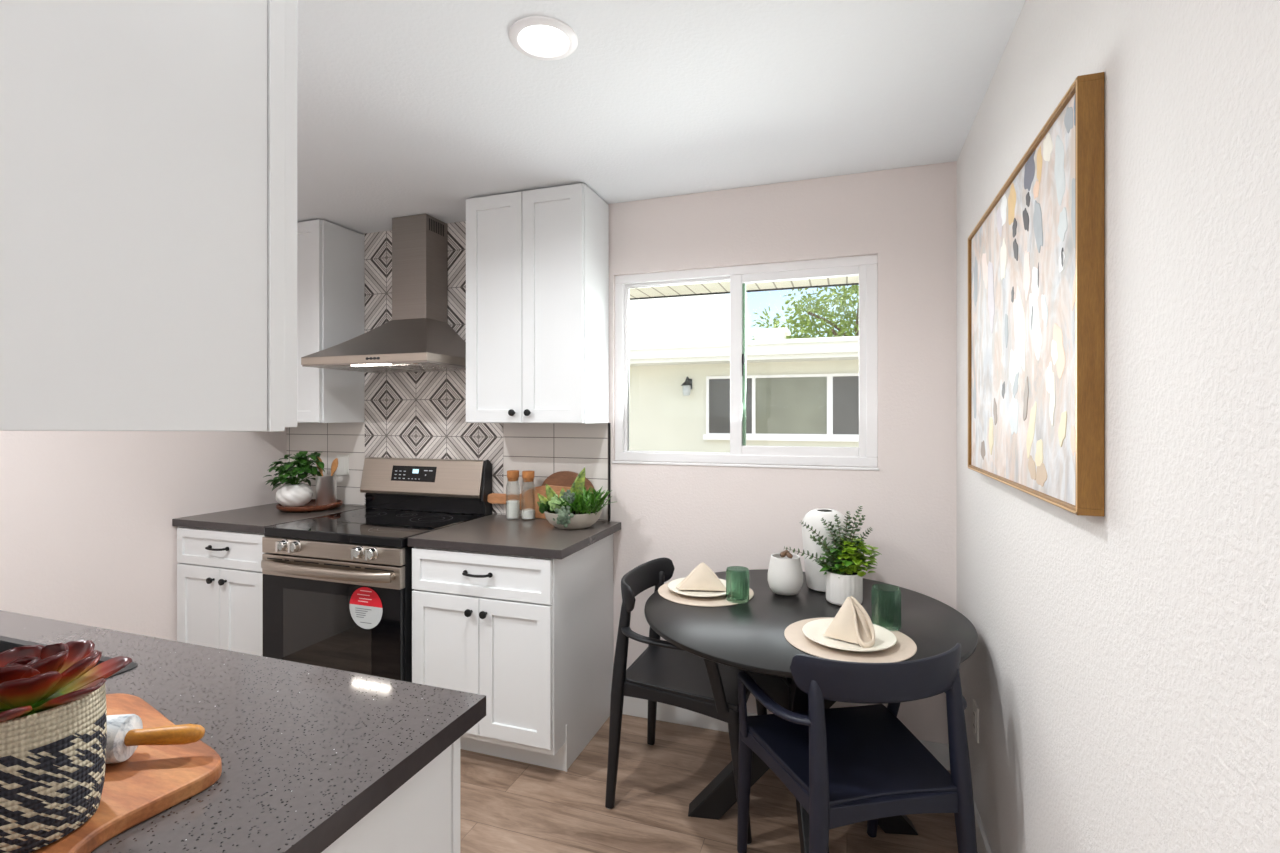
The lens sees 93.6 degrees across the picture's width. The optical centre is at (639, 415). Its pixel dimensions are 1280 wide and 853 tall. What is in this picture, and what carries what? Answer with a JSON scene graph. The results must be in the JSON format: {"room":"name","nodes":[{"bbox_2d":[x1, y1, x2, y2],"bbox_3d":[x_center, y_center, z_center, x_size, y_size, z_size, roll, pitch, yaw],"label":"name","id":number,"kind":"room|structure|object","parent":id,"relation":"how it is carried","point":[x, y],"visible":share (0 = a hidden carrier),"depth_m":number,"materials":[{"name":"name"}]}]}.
{"room":"kitchen","nodes":[
{"label":"kitchen","id":0,"kind":"room"},
{"bbox_2d":[0,428,285,640],"bbox_3d":[-3.242,0.199,0.444,0.150,2.440,6.929,0,0,19],"label":"wall","id":1,"kind":"structure","parent":0,"point":[88,537],"depth_m":2.71,"materials":[{"name":"white paint"}]},
{"bbox_2d":[286,161,956,743],"bbox_3d":[-0.390,0.199,3.046,3.550,2.440,0.151,0,0,19],"label":"wall","id":2,"kind":"structure","parent":0,"point":[720,517],"depth_m":2.67,"materials":[{"name":"paint"}]},
{"bbox_2d":[297,219,363,422],"bbox_3d":[-1.870,-0.488,3.304,0.579,1.049,0.328,0,0,19],"label":"upper cabinet","id":3,"kind":"object","parent":2,"relation":"attached to","point":[330,256],"visible":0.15,"depth_m":3.14,"materials":[{"name":"white paint"}]},
{"bbox_2d":[337,455,348,474],"bbox_3d":[-1.689,0.278,3.413,0.086,0.116,0.008,0,0,19],"label":"wall outlet","id":4,"kind":"object","parent":2,"relation":"attached to","point":[343,460],"visible":0.98,"depth_m":3.41,"materials":[{"name":"white plastic"}]},
{"bbox_2d":[340,459,344,470],"bbox_3d":[-1.690,0.278,3.410,0.034,0.066,0.002,0,0,19],"label":"receptacle","id":5,"kind":"object","parent":4,"relation":"attached to","point":[342,461],"depth_m":3.41,"materials":[{"name":"white plastic"}]},
{"bbox_2d":[301,214,465,372],"bbox_3d":[-1.205,-0.625,2.990,0.728,0.784,0.485,0,0,19],"label":"range hood","id":6,"kind":"object","parent":2,"relation":"attached to","point":[419,337],"visible":0.98,"depth_m":3.03,"materials":[{"name":"metal"}]},
{"bbox_2d":[351,364,390,365],"bbox_3d":[-1.242,-0.236,2.776,0.210,0.006,0.022,0,0,19],"label":"led light","id":7,"kind":"object","parent":6,"relation":"on","point":[351,364],"depth_m":2.77,"materials":[{"name":"white plastic"}]},
{"bbox_2d":[466,183,608,423],"bbox_3d":[-0.487,-0.490,2.828,0.601,1.046,0.328,0,0,19],"label":"upper cabinet","id":8,"kind":"object","parent":2,"relation":"attached to","point":[537,261],"visible":1,"depth_m":2.70,"materials":[{"name":"white paint"}]},
{"bbox_2d":[629,275,858,297],"bbox_3d":[0.551,-0.750,3.136,6.000,0.063,0.631,0,0,19],"label":"roof eave","id":9,"kind":"object","parent":2,"relation":"attached to","point":[712,287],"visible":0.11,"depth_m":3.33},
{"bbox_2d":[629,283,858,299],"bbox_3d":[0.652,-0.715,3.430,5.800,0.013,0.022,0,0,19],"label":"eave drip edge","id":10,"kind":"structure","parent":9,"relation":"attached to","point":[834,285],"depth_m":3.43,"materials":[{"name":"metal"}]},
{"bbox_2d":[612,255,878,470],"bbox_3d":[0.446,-0.226,2.740,1.192,0.906,0.106,0,0,19],"label":"window","id":11,"kind":"structure","parent":2,"relation":"in","point":[863,457],"depth_m":2.71,"materials":[{"name":"white plastic"}]},
{"bbox_2d":[622,696,949,770],"bbox_3d":[0.568,1.369,2.641,1.475,0.100,0.014,0,0,19],"label":"baseboard","id":12,"kind":"structure","parent":2,"relation":"attached to","point":[632,706],"depth_m":2.75,"materials":[{"name":"paint"}]},
{"bbox_2d":[297,0,1025,233],"bbox_3d":[-1.525,-1.096,-0.253,4.150,0.150,7.129,0,0,19],"label":"ceiling","id":13,"kind":"structure","parent":0,"point":[405,107],"depth_m":1.92,"materials":[{"name":"paint"}]},
{"bbox_2d":[509,16,577,60],"bbox_3d":[-0.260,-1.016,1.625,0.184,0.010,0.184,0,0,19],"label":"recessed light","id":14,"kind":"object","parent":13,"relation":"in","point":[545,38],"visible":1,"depth_m":1.61,"materials":[{"name":"white plastic"}]},
{"bbox_2d":[460,714,977,852],"bbox_3d":[-1.525,1.469,-0.253,4.150,0.100,7.129,0,0,19],"label":"floor","id":15,"kind":"structure","parent":0,"point":[507,805],"depth_m":2.16,"materials":[{"name":"wood"}]},
{"bbox_2d":[177,527,264,655],"bbox_3d":[-1.910,0.980,3.144,0.607,0.878,0.672,0,0,19],"label":"base cabinet","id":16,"kind":"object","parent":15,"relation":"on","point":[220,576],"visible":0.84,"depth_m":2.86,"materials":[{"name":"white paint"}]},
{"bbox_2d":[172,503,365,533],"bbox_3d":[-1.902,0.523,3.152,0.621,0.036,0.636,0,0,19],"label":"countertop","id":17,"kind":"structure","parent":16,"relation":"on","point":[254,519],"depth_m":2.96,"materials":[{"name":"grey stone"}]},
{"bbox_2d":[276,499,342,511],"bbox_3d":[-1.788,0.481,3.260,0.316,0.046,0.316,0,0,-29],"label":"serving tray","id":18,"kind":"object","parent":17,"relation":"on","point":[311,506],"visible":0.69,"depth_m":3.15,"materials":[{"name":"brown wood"}]},
{"bbox_2d":[275,483,312,506],"bbox_3d":[-1.871,0.427,3.255,0.179,0.118,0.178,0,0,19],"label":"plant pot","id":19,"kind":"object","parent":18,"relation":"on","point":[287,495],"visible":0.96,"depth_m":3.20,"materials":[{"name":"white ceramic"}]},
{"bbox_2d":[264,451,324,490],"bbox_3d":[-1.869,0.299,3.251,0.347,0.224,0.263,0,0,19],"label":"potted plant","id":20,"kind":"object","parent":19,"relation":"in","point":[302,463],"visible":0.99,"depth_m":3.21,"materials":[{"name":"green plant"}]},
{"bbox_2d":[316,474,336,505],"bbox_3d":[-1.722,0.406,3.300,0.108,0.160,0.108,0,0,19],"label":"utensil canister","id":21,"kind":"object","parent":18,"relation":"on","point":[326,485],"visible":0.83,"depth_m":3.26,"materials":[{"name":"ceramic"}]},
{"bbox_2d":[316,457,322,475],"bbox_3d":[-1.744,0.349,3.298,0.082,0.252,0.014,0,0,8],"label":"wooden spoon","id":22,"kind":"object","parent":21,"relation":"in","point":[319,458],"visible":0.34,"depth_m":3.29,"materials":[{"name":"brown wood"}]},
{"bbox_2d":[331,458,337,475],"bbox_3d":[-1.693,0.353,3.288,0.113,0.247,0.011,0,0,22],"label":"wooden spoon","id":23,"kind":"object","parent":21,"relation":"in","point":[334,465],"visible":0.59,"depth_m":3.27,"materials":[{"name":"brown wood"}]},
{"bbox_2d":[261,457,491,681],"bbox_3d":[-1.245,0.821,2.873,0.769,1.196,0.741,0,0,19],"label":"range","id":24,"kind":"object","parent":15,"relation":"on","point":[337,588],"visible":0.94,"depth_m":2.62,"materials":[{"name":"silver metal"}]},
{"bbox_2d":[264,508,484,547],"bbox_3d":[-1.243,0.524,2.880,0.764,0.043,0.604,0,0,19],"label":"cooktop","id":25,"kind":"object","parent":24,"relation":"in","point":[365,527],"depth_m":2.71,"materials":[{"name":"black glass"}]},
{"bbox_2d":[321,738,459,852],"bbox_3d":[-1.593,0.980,1.147,2.491,0.878,0.679,0,0,19],"label":"base cabinet","id":26,"kind":"object","parent":15,"relation":"on","point":[422,815],"visible":0.02,"depth_m":0.95,"materials":[{"name":"white paint"}]},
{"bbox_2d":[0,610,485,852],"bbox_3d":[-1.584,0.523,1.160,2.519,0.036,0.710,0,0,19],"label":"countertop","id":27,"kind":"structure","parent":26,"relation":"on","point":[306,752],"depth_m":0.96,"materials":[{"name":"grey stone"}]},
{"bbox_2d":[0,636,137,678],"bbox_3d":[-1.405,0.608,1.135,0.707,0.212,0.414,0,0,19],"label":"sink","id":28,"kind":"object","parent":27,"relation":"in","point":[6,643],"visible":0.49,"depth_m":1.33,"materials":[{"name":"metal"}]},
{"bbox_2d":[30,693,221,852],"bbox_3d":[-0.795,0.494,0.800,0.456,0.022,0.404,0,0,19],"label":"cutting board","id":29,"kind":"object","parent":27,"relation":"on","point":[156,778],"visible":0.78,"depth_m":0.80,"materials":[{"name":"brown wood"}]},
{"bbox_2d":[0,683,106,852],"bbox_3d":[-0.720,0.406,0.703,0.145,0.154,0.145,0,0,19],"label":"woven basket","id":30,"kind":"object","parent":29,"relation":"on","point":[53,761],"visible":0.73,"depth_m":0.67,"materials":[{"name":"wicker"}]},
{"bbox_2d":[0,640,131,721],"bbox_3d":[-0.721,0.317,0.700,0.191,0.076,0.188,0,0,19],"label":"succulent plant","id":31,"kind":"object","parent":30,"relation":"on","point":[34,679],"visible":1,"depth_m":0.70,"materials":[{"name":"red plant"}]},
{"bbox_2d":[106,714,204,763],"bbox_3d":[-0.838,0.452,0.827,0.437,0.061,0.061,0,0,-7],"label":"rolling pin","id":32,"kind":"object","parent":29,"relation":"on","point":[125,732],"visible":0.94,"depth_m":0.84,"materials":[{"name":"grey stone"}]},
{"bbox_2d":[412,534,612,771],"bbox_3d":[-0.543,0.980,2.674,0.656,0.878,0.672,0,0,19],"label":"base cabinet","id":33,"kind":"object","parent":15,"relation":"on","point":[533,636],"visible":0.91,"depth_m":2.41,"materials":[{"name":"white paint"}]},
{"bbox_2d":[408,514,620,558],"bbox_3d":[-0.527,0.523,2.678,0.708,0.036,0.636,0,0,19],"label":"countertop","id":34,"kind":"structure","parent":33,"relation":"on","point":[494,533],"depth_m":2.52,"materials":[{"name":"grey stone"}]},
{"bbox_2d":[507,470,518,517],"bbox_3d":[-0.624,0.387,2.954,0.069,0.236,0.069,0,0,19],"label":"glass bottle","id":35,"kind":"object","parent":34,"relation":"on","point":[512,475],"visible":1,"depth_m":2.93,"materials":[{"name":"white"}]},
{"bbox_2d":[522,471,534,518],"bbox_3d":[-0.544,0.387,2.929,0.069,0.236,0.069,0,0,19],"label":"glass bottle","id":36,"kind":"object","parent":34,"relation":"on","point":[528,476],"visible":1,"depth_m":2.91,"materials":[{"name":"white"}]},
{"bbox_2d":[487,485,570,518],"bbox_3d":[-0.516,0.422,2.974,0.552,0.164,0.023,0,0,19],"label":"cutting board","id":37,"kind":"object","parent":34,"relation":"on","point":[528,499],"visible":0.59,"depth_m":2.98,"materials":[{"name":"brown wood"}]},
{"bbox_2d":[541,471,593,493],"bbox_3d":[-0.356,0.386,2.942,0.300,0.233,0.028,0,0,19],"label":"cutting board","id":38,"kind":"object","parent":34,"relation":"on","point":[561,478],"visible":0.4,"depth_m":2.94,"materials":[{"name":"brown wood"}]},
{"bbox_2d":[544,509,601,528],"bbox_3d":[-0.306,0.468,2.750,0.266,0.074,0.266,0,0,19],"label":"bowl","id":39,"kind":"object","parent":34,"relation":"on","point":[579,521],"visible":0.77,"depth_m":2.66,"materials":[{"name":"ceramic"}]},
{"bbox_2d":[537,467,613,527],"bbox_3d":[-0.284,0.361,2.728,0.353,0.252,0.273,0,0,-12],"label":"succulent arrangement","id":40,"kind":"object","parent":39,"relation":"in","point":[577,499],"visible":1,"depth_m":2.68,"materials":[{"name":"green plant"}]},
{"bbox_2d":[605,557,766,844],"bbox_3d":[0.203,1.012,2.304,0.531,0.814,0.584,0,0,21],"label":"armchair","id":41,"kind":"object","parent":15,"relation":"on","point":[666,673],"visible":0.56,"depth_m":2.17,"materials":[{"name":"black wood"}]},
{"bbox_2d":[644,569,977,852],"bbox_3d":[0.559,1.046,2.103,1.088,0.745,1.088,0,0,19],"label":"dining table","id":42,"kind":"object","parent":15,"relation":"on","point":[749,637],"visible":0.57,"depth_m":2.01,"materials":[{"name":"black laminate"}]},
{"bbox_2d":[658,582,753,606],"bbox_3d":[0.251,0.671,2.302,0.364,0.004,0.364,0,0,19],"label":"placemat","id":43,"kind":"object","parent":42,"relation":"on","point":[664,591],"visible":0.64,"depth_m":2.19,"materials":[{"name":"beige fabric"}]},
{"bbox_2d":[668,577,725,596],"bbox_3d":[0.236,0.658,2.298,0.260,0.019,0.260,0,0,19],"label":"dinner plate","id":44,"kind":"object","parent":43,"relation":"on","point":[672,585],"visible":0.52,"depth_m":2.25,"materials":[{"name":"white ceramic"}]},
{"bbox_2d":[676,562,725,590],"bbox_3d":[0.234,0.608,2.308,0.198,0.100,0.110,0,0,3],"label":"napkin","id":45,"kind":"object","parent":44,"relation":"on","point":[701,577],"visible":0.98,"depth_m":2.26,"materials":[{"name":"fabric"}]},
{"bbox_2d":[726,566,748,603],"bbox_3d":[0.355,0.614,2.186,0.083,0.118,0.083,0,0,19],"label":"drinking glass","id":46,"kind":"object","parent":43,"relation":"on","point":[737,577],"visible":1,"depth_m":2.15,"materials":[{"name":"green glass"}]},
{"bbox_2d":[768,553,802,594],"bbox_3d":[0.554,0.603,2.289,0.132,0.140,0.132,0,0,19],"label":"vase","id":47,"kind":"object","parent":42,"relation":"on","point":[785,574],"visible":0.96,"depth_m":2.24,"materials":[{"name":"white ceramic"}]},
{"bbox_2d":[780,550,792,558],"bbox_3d":[0.550,0.519,2.257,0.049,0.030,0.028,0,0,8],"label":"driftwood piece","id":48,"kind":"object","parent":47,"relation":"on","point":[787,553],"visible":1,"depth_m":2.25,"materials":[{"name":"beige wood"}]},
{"bbox_2d":[802,509,847,591],"bbox_3d":[0.724,0.521,2.355,0.174,0.304,0.174,0,0,19],"label":"vase","id":49,"kind":"object","parent":42,"relation":"on","point":[816,580],"visible":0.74,"depth_m":2.30,"materials":[{"name":"white ceramic"}]},
{"bbox_2d":[826,569,862,605],"bbox_3d":[0.739,0.617,2.178,0.126,0.112,0.127,0,0,19],"label":"planter","id":50,"kind":"object","parent":42,"relation":"on","point":[839,589],"visible":0.72,"depth_m":2.13,"materials":[{"name":"white ceramic"}]},
{"bbox_2d":[784,506,881,577],"bbox_3d":[0.696,0.450,2.183,0.338,0.258,0.182,0,0,8],"label":"greenery","id":51,"kind":"object","parent":50,"relation":"on","point":[847,557],"visible":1,"depth_m":2.16,"materials":[{"name":"green plant"}]},
{"bbox_2d":[784,617,916,662],"bbox_3d":[0.628,0.671,1.812,0.376,0.004,0.376,0,0,19],"label":"placemat","id":52,"kind":"object","parent":42,"relation":"on","point":[905,648],"visible":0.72,"depth_m":1.72,"materials":[{"name":"beige fabric"}]},
{"bbox_2d":[802,618,896,651],"bbox_3d":[0.623,0.658,1.797,0.266,0.019,0.266,0,0,19],"label":"dinner plate","id":53,"kind":"object","parent":52,"relation":"on","point":[814,630],"visible":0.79,"depth_m":1.78,"materials":[{"name":"white ceramic"}]},
{"bbox_2d":[823,596,874,647],"bbox_3d":[0.617,0.597,1.760,0.144,0.131,0.091,0,0,5],"label":"napkin","id":54,"kind":"object","parent":53,"relation":"on","point":[852,623],"visible":1,"depth_m":1.76,"materials":[{"name":"fabric"}]},
{"bbox_2d":[871,584,900,630],"bbox_3d":[0.783,0.609,1.911,0.088,0.128,0.088,0,0,19],"label":"drinking glass","id":55,"kind":"object","parent":52,"relation":"on","point":[885,598],"visible":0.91,"depth_m":1.88,"materials":[{"name":"green glass"}]},
{"bbox_2d":[737,643,976,852],"bbox_3d":[0.602,1.012,1.748,0.584,0.814,0.531,0,0,-10],"label":"armchair","id":56,"kind":"object","parent":15,"relation":"on","point":[845,766],"visible":0.99,"depth_m":1.56,"materials":[{"name":"black wood"}]},
{"bbox_2d":[957,0,1279,852],"bbox_3d":[0.256,0.199,-0.760,0.150,2.440,6.929,0,0,19],"label":"wall","id":57,"kind":"structure","parent":0,"point":[1122,674],"depth_m":0.87,"materials":[{"name":"white paint"}]},
{"bbox_2d":[973,699,978,742],"bbox_3d":[1.134,1.029,2.032,0.009,0.116,0.076,0,0,19],"label":"wall outlet","id":58,"kind":"object","parent":57,"relation":"attached to","point":[975,706],"visible":1,"depth_m":2.02,"materials":[{"name":"white plastic"}]},
{"bbox_2d":[973,708,975,732],"bbox_3d":[1.131,1.029,2.033,0.003,0.070,0.034,0,0,19],"label":"receptacle","id":59,"kind":"object","parent":58,"relation":"attached to","point":[974,709],"depth_m":2.03,"materials":[{"name":"white plastic"}]},
{"bbox_2d":[973,797,991,852],"bbox_3d":[0.154,1.369,-0.806,0.014,0.100,6.775,0,0,19],"label":"baseboard","id":60,"kind":"structure","parent":57,"relation":"attached to","point":[983,846],"depth_m":1.92,"materials":[{"name":"paint"}]},
{"bbox_2d":[968,72,1104,516],"bbox_3d":[0.931,-0.207,1.495,0.040,0.756,0.990,0,0,19],"label":"framed painting","id":61,"kind":"object","parent":57,"relation":"attached to","point":[1036,255],"visible":1,"depth_m":1.21,"materials":[{"name":"brown wood"}]},
{"bbox_3d":[-1.741,0.199,0.771,2.475,2.440,0.125,0,0,19],"label":"wall","id":62,"kind":"structure","parent":0,"visible":0},
{"bbox_2d":[0,0,296,431],"bbox_3d":[-0.890,-0.497,0.715,0.912,1.031,0.321,0,0,19],"label":"upper cabinet","id":63,"kind":"object","parent":62,"relation":"attached to","point":[148,148],"visible":1,"depth_m":0.56,"materials":[{"name":"white paint"}]},
{"label":"outside","id":64,"kind":"structure","parent":0,"visible":0},
{"bbox_3d":[5.344,1.694,15.520,24.000,0.150,27.171,0,0,19],"label":"ground","id":65,"kind":"structure","parent":64,"visible":0},
{"bbox_2d":[629,336,858,451],"bbox_3d":[2.564,0.034,10.518,16.800,3.170,4.840,0,0,19],"label":"house","id":66,"kind":"structure","parent":65,"relation":"on","point":[806,392],"depth_m":8.85,"materials":[{"name":"paint"}]},
{"bbox_2d":[681,376,691,395],"bbox_3d":[0.716,-0.458,9.145,0.180,0.294,0.241,0,0,19],"label":"wall lantern","id":67,"kind":"object","parent":66,"relation":"attached to","point":[687,385],"visible":1,"depth_m":9.07,"materials":[{"name":"white glass"}]},
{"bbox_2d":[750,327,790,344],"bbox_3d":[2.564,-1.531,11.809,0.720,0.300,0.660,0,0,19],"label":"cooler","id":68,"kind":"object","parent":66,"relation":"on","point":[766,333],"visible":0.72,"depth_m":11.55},
{"bbox_2d":[751,285,858,343],"bbox_3d":[5.508,-1.302,14.811,5.764,5.870,3.718,0,0,19],"label":"tree","id":69,"kind":"object","parent":65,"relation":"on","point":[854,289],"visible":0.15,"depth_m":14.60,"materials":[{"name":"green plant"}]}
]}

